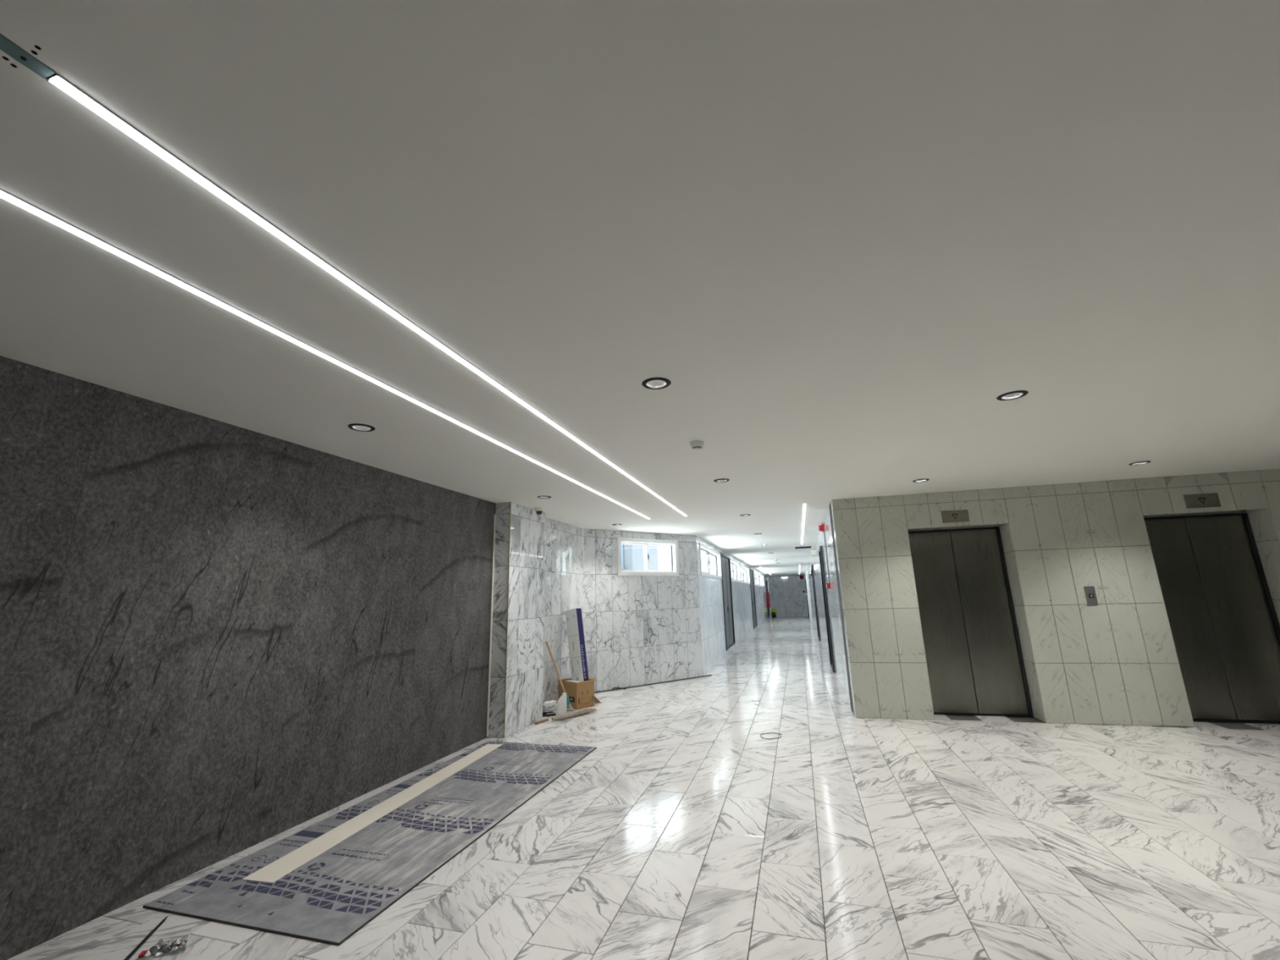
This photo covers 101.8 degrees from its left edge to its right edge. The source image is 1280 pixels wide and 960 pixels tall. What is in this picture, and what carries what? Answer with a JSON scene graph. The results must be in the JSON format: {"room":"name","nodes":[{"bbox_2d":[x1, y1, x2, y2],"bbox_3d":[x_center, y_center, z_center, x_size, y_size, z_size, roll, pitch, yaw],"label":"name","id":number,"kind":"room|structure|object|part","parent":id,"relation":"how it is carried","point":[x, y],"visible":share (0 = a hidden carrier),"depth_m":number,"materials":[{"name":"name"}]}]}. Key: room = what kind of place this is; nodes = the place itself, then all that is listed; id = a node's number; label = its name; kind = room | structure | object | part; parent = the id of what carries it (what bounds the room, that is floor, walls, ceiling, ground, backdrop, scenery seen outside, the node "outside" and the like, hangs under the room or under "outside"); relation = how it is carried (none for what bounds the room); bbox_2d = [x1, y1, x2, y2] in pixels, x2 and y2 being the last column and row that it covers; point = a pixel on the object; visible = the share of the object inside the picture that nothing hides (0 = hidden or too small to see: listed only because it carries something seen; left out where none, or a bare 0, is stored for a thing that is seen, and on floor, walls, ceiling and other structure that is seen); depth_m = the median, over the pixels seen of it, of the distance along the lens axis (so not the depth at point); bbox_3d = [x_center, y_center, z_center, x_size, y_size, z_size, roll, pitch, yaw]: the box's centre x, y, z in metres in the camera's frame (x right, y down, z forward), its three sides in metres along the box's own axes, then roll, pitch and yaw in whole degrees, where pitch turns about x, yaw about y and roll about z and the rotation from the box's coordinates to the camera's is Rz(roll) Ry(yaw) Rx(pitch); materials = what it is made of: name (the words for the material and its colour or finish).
{"room":"lobby","nodes":[
{"label":"lobby","id":0,"kind":"room"},
{"bbox_2d":[0,355,583,959],"bbox_3d":[-2.776,0.754,2.362,0.200,2.527,12.550,-5,-13,16],"label":"wall","id":1,"kind":"structure","parent":0,"point":[218,638],"depth_m":2.97,"materials":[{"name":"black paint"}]},
{"bbox_3d":[-2.880,0.630,1.804,0.012,2.526,1.224,-5,-13,16],"label":"panel","id":2,"kind":"part","parent":1,"relation":"part of","materials":[{"name":"grey stone"}]},
{"bbox_3d":[-2.531,0.880,2.951,0.012,2.526,1.224,-5,-13,16],"label":"panel","id":3,"kind":"part","parent":1,"relation":"part of","materials":[{"name":"grey stone"}]},
{"bbox_3d":[-2.182,1.131,4.098,0.012,2.526,1.224,-5,-13,16],"label":"panel","id":4,"kind":"part","parent":1,"relation":"part of","materials":[{"name":"grey stone"}]},
{"bbox_3d":[-1.831,1.382,5.250,0.012,2.526,1.234,-5,-13,16],"label":"panel","id":5,"kind":"part","parent":1,"relation":"part of","materials":[{"name":"grey stone"}]},
{"bbox_2d":[486,514,496,737],"bbox_3d":[-1.651,1.561,5.777,0.013,2.378,0.028,-5,-13,16],"label":"trim","id":6,"kind":"structure","parent":1,"relation":"attached to","point":[495,515],"depth_m":5.75,"materials":[{"name":"beige plastic"}]},
{"bbox_2d":[488,502,512,737],"bbox_3d":[-1.554,1.501,5.810,0.194,2.527,0.060,-5,-13,16],"label":"wall","id":7,"kind":"structure","parent":0,"point":[497,686],"depth_m":5.76,"materials":[{"name":"grey stone"}]},
{"bbox_2d":[503,502,511,737],"bbox_3d":[-1.464,1.489,5.752,0.011,2.520,0.011,-5,-13,16],"label":"trim","id":8,"kind":"structure","parent":7,"relation":"attached to","point":[510,502],"depth_m":5.72,"materials":[{"name":"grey metal"}]},
{"bbox_2d":[494,502,545,737],"bbox_3d":[-1.396,1.581,6.182,0.120,2.527,0.870,-5,-13,16],"label":"wall","id":9,"kind":"structure","parent":0,"point":[525,646],"depth_m":6.12,"materials":[{"name":"white stone"}]},
{"bbox_2d":[0,0,1279,576],"bbox_3d":[6.923,1.610,13.559,12.600,0.220,39.400,-5,-13,16],"label":"ceiling","id":10,"kind":"structure","parent":0,"point":[838,232],"depth_m":1.66,"materials":[{"name":"white paint"}]},
{"bbox_2d":[0,33,55,78],"bbox_3d":[-1.503,-1.036,0.343,0.044,0.006,1.650,-5,-13,16],"label":"trim","id":11,"kind":"structure","parent":10,"relation":"attached to","point":[11,49],"depth_m":1.08,"materials":[{"name":"grey metal"}]},
{"bbox_2d":[0,188,649,519],"bbox_3d":[-0.860,-0.159,4.337,0.035,0.039,6.966,-5,-13,16],"label":"led strip","id":12,"kind":"object","parent":10,"relation":"attached to","point":[5,195],"visible":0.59,"depth_m":1.96,"materials":[{"name":"plastic"}]},
{"bbox_2d":[347,423,375,431],"bbox_3d":[-1.805,-0.367,3.378,0.158,0.068,0.158,-5,-13,16],"label":"recessed light","id":13,"kind":"object","parent":10,"relation":"in","point":[358,427],"visible":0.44,"depth_m":3.40,"materials":[{"name":"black metal"}]},
{"bbox_2d":[46,73,687,515],"bbox_3d":[-0.304,-0.190,4.272,0.035,0.039,6.733,-5,-13,16],"label":"led strip","id":14,"kind":"object","parent":10,"relation":"attached to","point":[57,80],"visible":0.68,"depth_m":1.55,"materials":[{"name":"plastic"}]},
{"bbox_2d":[534,506,544,514],"bbox_3d":[-1.255,0.391,6.479,0.120,0.083,0.120,-5,-13,16],"label":"dome camera","id":15,"kind":"object","parent":10,"relation":"attached to","point":[539,510],"visible":1,"depth_m":6.44,"materials":[{"name":"beige plastic"}]},
{"bbox_2d":[537,495,551,498],"bbox_3d":[-1.069,0.164,5.812,0.158,0.068,0.158,-5,-13,16],"label":"recessed light","id":16,"kind":"object","parent":10,"relation":"in","point":[540,496],"visible":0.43,"depth_m":5.84,"materials":[{"name":"silver metal"}]},
{"bbox_2d":[641,377,671,389],"bbox_3d":[0.088,-0.548,2.815,0.158,0.068,0.158,-5,-13,16],"label":"recessed light","id":17,"kind":"object","parent":10,"relation":"in","point":[655,383],"visible":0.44,"depth_m":2.84,"materials":[{"name":"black metal"}]},
{"bbox_2d":[689,440,703,450],"bbox_3d":[0.429,-0.254,3.899,0.104,0.058,0.104,-5,-13,16],"label":"smoke detector","id":18,"kind":"object","parent":10,"relation":"attached to","point":[697,445],"visible":1,"depth_m":3.87,"materials":[{"name":"white plastic"}]},
{"bbox_2d":[713,478,728,482],"bbox_3d":[0.817,-0.023,5.223,0.158,0.068,0.158,-5,-13,16],"label":"recessed light","id":19,"kind":"object","parent":10,"relation":"in","point":[721,480],"visible":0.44,"depth_m":5.24,"materials":[{"name":"silver metal"}]},
{"bbox_2d":[800,503,805,544],"bbox_3d":[2.957,0.892,9.450,0.035,0.039,5.868,-5,-13,16],"label":"led strip","id":20,"kind":"object","parent":10,"relation":"attached to","point":[804,504],"visible":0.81,"depth_m":8.30,"materials":[{"name":"metal"}]},
{"bbox_2d":[795,546,811,548],"bbox_3d":[4.044,1.675,12.902,0.380,0.038,0.064,-5,-13,16],"label":"fitting","id":21,"kind":"object","parent":10,"relation":"attached to","point":[806,547],"visible":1,"depth_m":12.88,"materials":[{"name":"black paint"}]},
{"bbox_2d":[912,478,928,482],"bbox_3d":[2.962,-0.022,5.493,0.158,0.068,0.158,-5,-13,16],"label":"recessed light","id":22,"kind":"object","parent":10,"relation":"in","point":[924,479],"visible":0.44,"depth_m":5.51,"materials":[{"name":"silver metal"}]},
{"bbox_2d":[996,390,1028,400],"bbox_3d":[2.240,-0.536,3.137,0.158,0.068,0.158,-5,-13,16],"label":"recessed light","id":23,"kind":"object","parent":10,"relation":"in","point":[1012,395],"visible":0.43,"depth_m":3.15,"materials":[{"name":"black metal"}]},
{"bbox_2d":[1128,461,1151,465],"bbox_3d":[4.779,-0.189,4.982,0.158,0.068,0.158,-5,-13,16],"label":"recessed light","id":24,"kind":"object","parent":10,"relation":"in","point":[1140,462],"visible":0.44,"depth_m":4.99,"materials":[{"name":"silver metal"}]},
{"bbox_2d":[582,528,702,692],"bbox_3d":[0.058,2.174,8.978,2.455,2.527,0.160,8,-16,-35],"label":"wall","id":25,"kind":"structure","parent":0,"point":[638,630],"depth_m":8.75,"materials":[{"name":"grey tile"}]},
{"bbox_2d":[617,537,679,576],"bbox_3d":[0.116,1.375,9.210,1.325,0.645,0.174,8,-16,-35],"label":"window","id":26,"kind":"structure","parent":25,"relation":"in","point":[673,549],"depth_m":9.21,"materials":[{"name":"white plastic"}]},
{"bbox_3d":[-0.108,1.343,9.043,0.624,0.507,0.030,8,-16,-35],"label":"sash","id":27,"kind":"part","parent":26,"relation":"part of","materials":[{"name":"glass"}]},
{"bbox_3d":[0.330,1.410,9.393,0.624,0.507,0.030,8,-16,-35],"label":"sash","id":28,"kind":"part","parent":26,"relation":"part of","materials":[{"name":"glass"}]},
{"bbox_2d":[7,616,1279,959],"bbox_3d":[7.787,4.806,15.561,12.600,0.120,44.947,-5,-13,16],"label":"floor","id":29,"kind":"structure","parent":0,"point":[686,833],"depth_m":2.89,"materials":[{"name":"white stone"}]},
{"bbox_2d":[124,916,167,959],"bbox_3d":[-2.115,1.973,2.145,0.017,0.018,0.630,3,-13,-18],"label":"rod","id":30,"kind":"object","parent":29,"relation":"on","point":[131,953],"visible":1,"depth_m":2.24,"materials":[{"name":"paint"}]},
{"bbox_2d":[137,943,181,956],"bbox_3d":[-2.009,1.968,2.205,0.170,0.045,0.090,3,-14,-19],"label":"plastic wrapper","id":31,"kind":"object","parent":29,"relation":"on","point":[144,953],"visible":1,"depth_m":2.18,"materials":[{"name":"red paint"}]},
{"bbox_2d":[142,741,596,946],"bbox_3d":[-1.417,2.324,3.768,1.191,0.012,3.001,-5,-13,16],"label":"sheet","id":32,"kind":"object","parent":29,"relation":"on","point":[329,898],"visible":1,"depth_m":2.96,"materials":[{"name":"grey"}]},
{"bbox_2d":[242,743,502,883],"bbox_3d":[-1.731,2.368,3.957,0.197,0.003,2.607,-4,-13,11],"label":"board offcut","id":33,"kind":"object","parent":32,"relation":"on","point":[282,867],"visible":1,"depth_m":3.36,"materials":[{"name":"beige wood"}]},
{"bbox_2d":[534,718,548,724],"bbox_3d":[-1.160,2.850,6.138,0.036,0.020,0.220,-8,-14,27],"label":"batten","id":34,"kind":"object","parent":29,"relation":"on","point":[546,719],"visible":1,"depth_m":6.11,"materials":[{"name":"wood"}]},
{"bbox_2d":[542,711,556,716],"bbox_3d":[-1.163,2.925,6.497,0.200,0.032,0.145,5,-14,-26],"label":"tray","id":35,"kind":"object","parent":29,"relation":"on","point":[547,713],"visible":0.76,"depth_m":6.47,"materials":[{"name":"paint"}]},
{"bbox_2d":[542,700,556,711],"bbox_3d":[-1.151,2.890,6.651,0.184,0.123,0.109,4,-14,-24],"label":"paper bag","id":36,"kind":"object","parent":29,"relation":"on","point":[548,706],"visible":0.98,"depth_m":6.62,"materials":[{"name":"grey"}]},
{"bbox_2d":[556,693,566,715],"bbox_3d":[-0.980,2.810,6.529,0.120,0.259,0.090,-1,-13,-1],"label":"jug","id":37,"kind":"object","parent":29,"relation":"on","point":[562,702],"visible":0.91,"depth_m":6.49,"materials":[{"name":"white plastic"}]},
{"bbox_2d":[545,641,596,720],"bbox_3d":[-0.970,2.496,6.522,0.690,0.880,0.604,-5,-13,16],"label":"broom","id":38,"kind":"object","parent":29,"relation":"on","point":[560,717],"visible":0.98,"depth_m":6.50,"materials":[{"name":"brown wood"}]},
{"bbox_2d":[564,692,569,704],"bbox_3d":[-0.930,2.777,6.617,0.094,0.152,0.041,-8,-14,26],"label":"bottle","id":39,"kind":"object","parent":38,"relation":"attached to","point":[567,699],"depth_m":6.59,"materials":[{"name":"plastic"}]},
{"bbox_2d":[558,676,600,710],"bbox_3d":[-0.813,2.858,7.011,0.485,0.359,0.351,-13,-17,41],"label":"cardboard box","id":40,"kind":"object","parent":29,"relation":"on","point":[580,695],"visible":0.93,"depth_m":6.90,"materials":[{"name":"brown cardboard"}]},
{"bbox_2d":[564,608,589,681],"bbox_3d":[-0.868,2.435,7.245,0.444,1.268,0.106,-13,-17,41],"label":"carton","id":41,"kind":"object","parent":40,"relation":"in","point":[574,620],"visible":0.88,"depth_m":7.24,"materials":[{"name":"white cardboard"}]},
{"bbox_2d":[567,615,580,672],"bbox_3d":[-0.911,2.370,7.230,0.241,0.970,0.003,-24,-24,38],"label":"print","id":42,"kind":"object","parent":41,"relation":"attached to","point":[574,615],"depth_m":7.25},
{"bbox_2d":[573,706,601,711],"bbox_3d":[-0.712,2.994,6.792,0.340,0.004,0.300,-11,-16,35],"label":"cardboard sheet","id":43,"kind":"object","parent":29,"relation":"on","point":[597,708],"visible":0.3,"depth_m":6.83,"materials":[{"name":"beige cardboard"}]},
{"bbox_2d":[594,675,711,693],"bbox_3d":[0.245,3.378,8.631,2.580,0.017,0.023,8,-16,-35],"label":"strip","id":44,"kind":"object","parent":29,"relation":"on","point":[705,675],"visible":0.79,"depth_m":8.58,"materials":[{"name":"black paint"}]},
{"bbox_2d":[760,732,782,739],"bbox_3d":[1.323,2.586,5.258,0.212,0.013,0.238,-5,-13,16],"label":"wire loop","id":45,"kind":"object","parent":29,"relation":"on","point":[769,732],"visible":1,"depth_m":5.25,"materials":[{"name":"grey metal"}]},
{"bbox_2d":[770,612,776,617],"bbox_3d":[8.240,8.275,32.045,0.350,0.380,0.350,-5,-13,16],"label":"bucket","id":46,"kind":"object","parent":29,"relation":"on","point":[773,614],"visible":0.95,"depth_m":31.92,"materials":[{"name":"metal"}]},
{"bbox_2d":[770,608,777,614],"bbox_3d":[8.235,8.108,32.084,0.383,0.403,0.382,-5,-13,16],"label":"safety vest","id":47,"kind":"object","parent":46,"relation":"on","point":[773,610],"visible":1,"depth_m":31.96,"materials":[{"name":"yellow fabric"}]},
{"bbox_2d":[695,536,770,675],"bbox_3d":[4.555,4.821,21.209,0.140,2.527,24.710,-5,-13,16],"label":"wall","id":48,"kind":"structure","parent":0,"point":[710,589],"depth_m":12.00,"materials":[{"name":"white stone"}]},
{"bbox_2d":[699,542,721,579],"bbox_3d":[1.513,1.827,11.447,0.154,0.635,2.850,-5,-13,16],"label":"window","id":49,"kind":"structure","parent":48,"relation":"in","point":[709,551],"depth_m":11.49,"materials":[{"name":"white plastic"}]},
{"bbox_3d":[1.322,1.692,10.827,0.030,0.497,1.386,-5,-13,16],"label":"sash","id":50,"kind":"part","parent":49,"relation":"part of","materials":[{"name":"glass"}]},
{"bbox_3d":[1.666,1.966,12.078,0.030,0.497,1.386,-5,-13,16],"label":"sash","id":51,"kind":"part","parent":49,"relation":"part of","materials":[{"name":"glass"}]},
{"bbox_2d":[713,552,735,650],"bbox_3d":[2.212,3.130,13.492,0.190,2.500,1.950,-5,-13,16],"label":"door","id":52,"kind":"structure","parent":48,"relation":"in","point":[725,560],"depth_m":13.51,"materials":[{"name":"grey metal"}]},
{"bbox_3d":[2.148,3.032,13.097,0.008,2.000,0.615,-5,-13,16],"label":"panel","id":53,"kind":"part","parent":52,"relation":"part of","materials":[{"name":"grey metal"}]},
{"bbox_3d":[2.381,3.199,13.861,0.008,2.000,0.615,-5,-13,16],"label":"panel","id":54,"kind":"part","parent":52,"relation":"part of","materials":[{"name":"grey metal"}]},
{"bbox_2d":[729,558,741,582],"bbox_3d":[2.836,2.776,15.797,0.154,0.635,2.500,-5,-13,16],"label":"window","id":55,"kind":"structure","parent":48,"relation":"in","point":[735,566],"depth_m":16.28,"materials":[{"name":"white glass"}]},
{"bbox_3d":[2.670,2.659,15.259,0.006,0.445,1.159,-5,-13,16],"label":"pane","id":56,"kind":"part","parent":55,"relation":"part of","materials":[{"name":"clear glass"}]},
{"bbox_3d":[2.965,2.897,16.346,0.006,0.445,1.159,-5,-13,16],"label":"pane","id":57,"kind":"part","parent":55,"relation":"part of","materials":[{"name":"clear glass"}]},
{"bbox_2d":[739,563,750,584],"bbox_3d":[3.729,3.417,18.733,0.154,0.635,3.250,-5,-13,16],"label":"window","id":58,"kind":"structure","parent":48,"relation":"in","point":[744,571],"depth_m":19.33,"materials":[{"name":"white glass"}]},
{"bbox_3d":[3.510,3.261,18.019,0.006,0.445,1.534,-5,-13,16],"label":"pane","id":59,"kind":"part","parent":58,"relation":"part of","materials":[{"name":"clear glass"}]},
{"bbox_3d":[3.911,3.576,19.458,0.006,0.445,1.534,-5,-13,16],"label":"pane","id":60,"kind":"part","parent":58,"relation":"part of","materials":[{"name":"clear glass"}]},
{"bbox_2d":[749,568,757,628],"bbox_3d":[4.510,4.778,21.045,0.190,2.500,1.880,-5,-13,16],"label":"door","id":61,"kind":"structure","parent":48,"relation":"in","point":[751,571],"depth_m":21.18,"materials":[{"name":"grey metal"}]},
{"bbox_3d":[4.451,4.684,20.667,0.008,2.000,0.580,-5,-13,16],"label":"panel","id":62,"kind":"part","parent":61,"relation":"part of","materials":[{"name":"grey metal"}]},
{"bbox_3d":[4.673,4.843,21.397,0.008,2.000,0.580,-5,-13,16],"label":"panel","id":63,"kind":"part","parent":61,"relation":"part of","materials":[{"name":"grey metal"}]},
{"bbox_2d":[753,570,759,586],"bbox_3d":[5.214,4.481,23.613,0.154,0.635,2.610,-5,-13,16],"label":"window","id":64,"kind":"structure","parent":48,"relation":"in","point":[755,573],"depth_m":24.51,"materials":[{"name":"white glass"}]},
{"bbox_2d":[758,573,764,586],"bbox_3d":[6.207,5.194,26.877,0.154,0.635,3.800,-5,-13,16],"label":"window","id":65,"kind":"structure","parent":48,"relation":"in","point":[761,578],"depth_m":27.73,"materials":[{"name":"white glass"}]},
{"bbox_2d":[765,580,769,617],"bbox_3d":[7.463,7.011,30.716,0.190,2.260,1.550,-5,-13,16],"label":"door","id":66,"kind":"structure","parent":48,"relation":"in","point":[766,580],"depth_m":30.95,"materials":[{"name":"grey metal"}]},
{"bbox_2d":[765,591,770,608],"bbox_3d":[7.341,6.856,29.746,0.190,0.860,0.540,-5,-13,16],"label":"fire extinguisher cabinet","id":67,"kind":"object","parent":48,"relation":"attached to","point":[767,593],"visible":0.99,"depth_m":29.52,"materials":[{"name":"red metal"}]},
{"bbox_2d":[767,574,808,617],"bbox_3d":[9.250,7.253,32.522,2.268,2.527,0.150,-5,-13,16],"label":"wall","id":68,"kind":"structure","parent":0,"point":[787,596],"depth_m":32.44,"materials":[{"name":"grey stone"}]},
{"bbox_2d":[804,500,856,717],"bbox_3d":[6.453,4.300,19.149,0.180,2.527,27.698,-5,-13,16],"label":"wall","id":69,"kind":"structure","parent":0,"point":[837,642],"depth_m":8.24,"materials":[{"name":"tile"}]},
{"bbox_2d":[804,578,808,616],"bbox_3d":[10.151,7.104,31.346,0.190,2.410,1.000,-5,-13,16],"label":"door","id":70,"kind":"structure","parent":69,"relation":"in","point":[805,579],"depth_m":31.11,"materials":[{"name":"grey metal"}]},
{"bbox_2d":[804,570,811,622],"bbox_3d":[8.506,5.865,26.308,0.056,2.527,0.056,-5,-13,16],"label":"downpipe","id":71,"kind":"object","parent":69,"relation":"attached to","point":[805,571],"visible":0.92,"depth_m":26.29,"materials":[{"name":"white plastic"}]},
{"bbox_2d":[810,550,817,555],"bbox_3d":[3.977,1.668,11.877,0.140,0.120,0.126,-5,-13,16],"label":"emergency light","id":72,"kind":"object","parent":69,"relation":"attached to","point":[813,553],"visible":0.98,"depth_m":11.82,"materials":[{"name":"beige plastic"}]},
{"bbox_2d":[810,564,820,640],"bbox_3d":[5.492,3.763,16.034,0.190,2.410,1.100,-5,-13,16],"label":"door","id":73,"kind":"structure","parent":69,"relation":"in","point":[811,566],"depth_m":15.79,"materials":[{"name":"grey metal"}]},
{"bbox_2d":[817,524,824,532],"bbox_3d":[2.988,0.795,8.581,0.085,0.130,0.120,-5,-13,16],"label":"fire alarm sounder","id":74,"kind":"object","parent":69,"relation":"attached to","point":[820,527],"visible":0.98,"depth_m":8.54,"materials":[{"name":"red plastic"}]},
{"bbox_2d":[822,522,829,582],"bbox_3d":[3.015,1.173,8.437,0.019,0.976,0.020,-5,-13,16],"label":"conduit","id":75,"kind":"object","parent":69,"relation":"attached to","point":[822,522],"visible":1,"depth_m":8.42,"materials":[{"name":"metal"}]},
{"bbox_2d":[818,546,835,672],"bbox_3d":[3.605,2.409,9.830,0.190,2.410,1.150,-5,-13,16],"label":"door","id":76,"kind":"structure","parent":69,"relation":"in","point":[820,551],"depth_m":9.86,"materials":[{"name":"grey metal"}]},
{"bbox_2d":[826,582,830,588],"bbox_3d":[3.013,1.695,8.324,0.058,0.090,0.090,-5,-13,16],"label":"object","id":77,"kind":"object","parent":69,"relation":"attached to","point":[828,584],"visible":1,"depth_m":8.28,"materials":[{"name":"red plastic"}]},
{"bbox_2d":[828,468,1279,727],"bbox_3d":[6.581,1.203,5.395,8.470,2.577,0.500,-5,-13,14],"label":"wall","id":78,"kind":"structure","parent":0,"point":[1114,660],"depth_m":5.69,"materials":[{"name":"grey tile"}]},
{"bbox_2d":[940,509,969,523],"bbox_3d":[3.685,0.425,6.084,0.281,0.141,0.012,-5,-13,14],"label":"indicator","id":79,"kind":"object","parent":78,"relation":"attached to","point":[951,516],"visible":1,"depth_m":6.08,"materials":[{"name":"metal"}]},
{"bbox_2d":[908,527,1033,717],"bbox_3d":[3.811,1.640,6.137,1.046,2.105,0.112,-5,-13,14],"label":"doors","id":80,"kind":"structure","parent":78,"relation":"in","point":[975,662],"depth_m":6.08,"materials":[{"name":"metal"}]},
{"bbox_3d":[3.559,1.658,6.188,0.507,2.071,0.038,-5,-13,14],"label":"door","id":81,"kind":"part","parent":80,"relation":"part of","materials":[{"name":"metal"}]},
{"bbox_3d":[3.833,2.663,5.913,1.007,0.012,0.100,-5,-13,14],"label":"sill","id":82,"kind":"part","parent":80,"relation":"part of","materials":[{"name":"grey metal"}]},
{"bbox_3d":[4.047,1.616,6.064,0.492,2.071,0.038,-5,-13,14],"label":"door","id":83,"kind":"part","parent":80,"relation":"part of","materials":[{"name":"metal"}]},
{"bbox_2d":[1084,586,1097,605],"bbox_3d":[4.844,1.244,5.585,0.094,0.198,0.018,-5,-13,14],"label":"station","id":84,"kind":"object","parent":78,"relation":"attached to","point":[1090,592],"visible":1,"depth_m":5.58,"materials":[{"name":"metal"}]},
{"bbox_2d":[1183,493,1221,508],"bbox_3d":[5.956,0.218,5.511,0.293,0.147,0.012,-5,-13,14],"label":"indicator","id":85,"kind":"object","parent":78,"relation":"attached to","point":[1207,500],"visible":1,"depth_m":5.51,"materials":[{"name":"metal"}]},
{"bbox_2d":[1143,513,1279,723],"bbox_3d":[6.076,1.443,5.564,1.072,2.112,0.112,-5,-13,14],"label":"doors","id":86,"kind":"structure","parent":78,"relation":"in","point":[1224,623],"depth_m":5.51,"materials":[{"name":"metal"}]},
{"bbox_3d":[5.818,1.461,5.616,0.520,2.078,0.038,-5,-13,14],"label":"door","id":87,"kind":"part","parent":86,"relation":"part of","materials":[{"name":"metal"}]},
{"bbox_3d":[6.076,1.443,5.564,1.072,2.112,0.112,-5,-13,14],"label":"frame","id":88,"kind":"part","parent":86,"relation":"part of","materials":[{"name":"black metal"}]},
{"bbox_3d":[6.319,1.418,5.489,0.504,2.078,0.038,-5,-13,14],"label":"door","id":89,"kind":"part","parent":86,"relation":"part of","materials":[{"name":"metal"}]},
{"bbox_3d":[6.098,2.469,5.339,1.033,0.012,0.100,-5,-13,14],"label":"sill","id":90,"kind":"part","parent":86,"relation":"part of","materials":[{"name":"grey metal"}]},
{"label":"outside","id":91,"kind":"structure","parent":0,"visible":0},
{"bbox_2d":[621,543,658,570],"bbox_3d":[-2.453,5.216,29.936,5.600,12.000,5.200,-7,-14,21],"label":"building","id":92,"kind":"structure","parent":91,"point":[632,555],"depth_m":28.42,"materials":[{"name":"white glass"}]}
]}

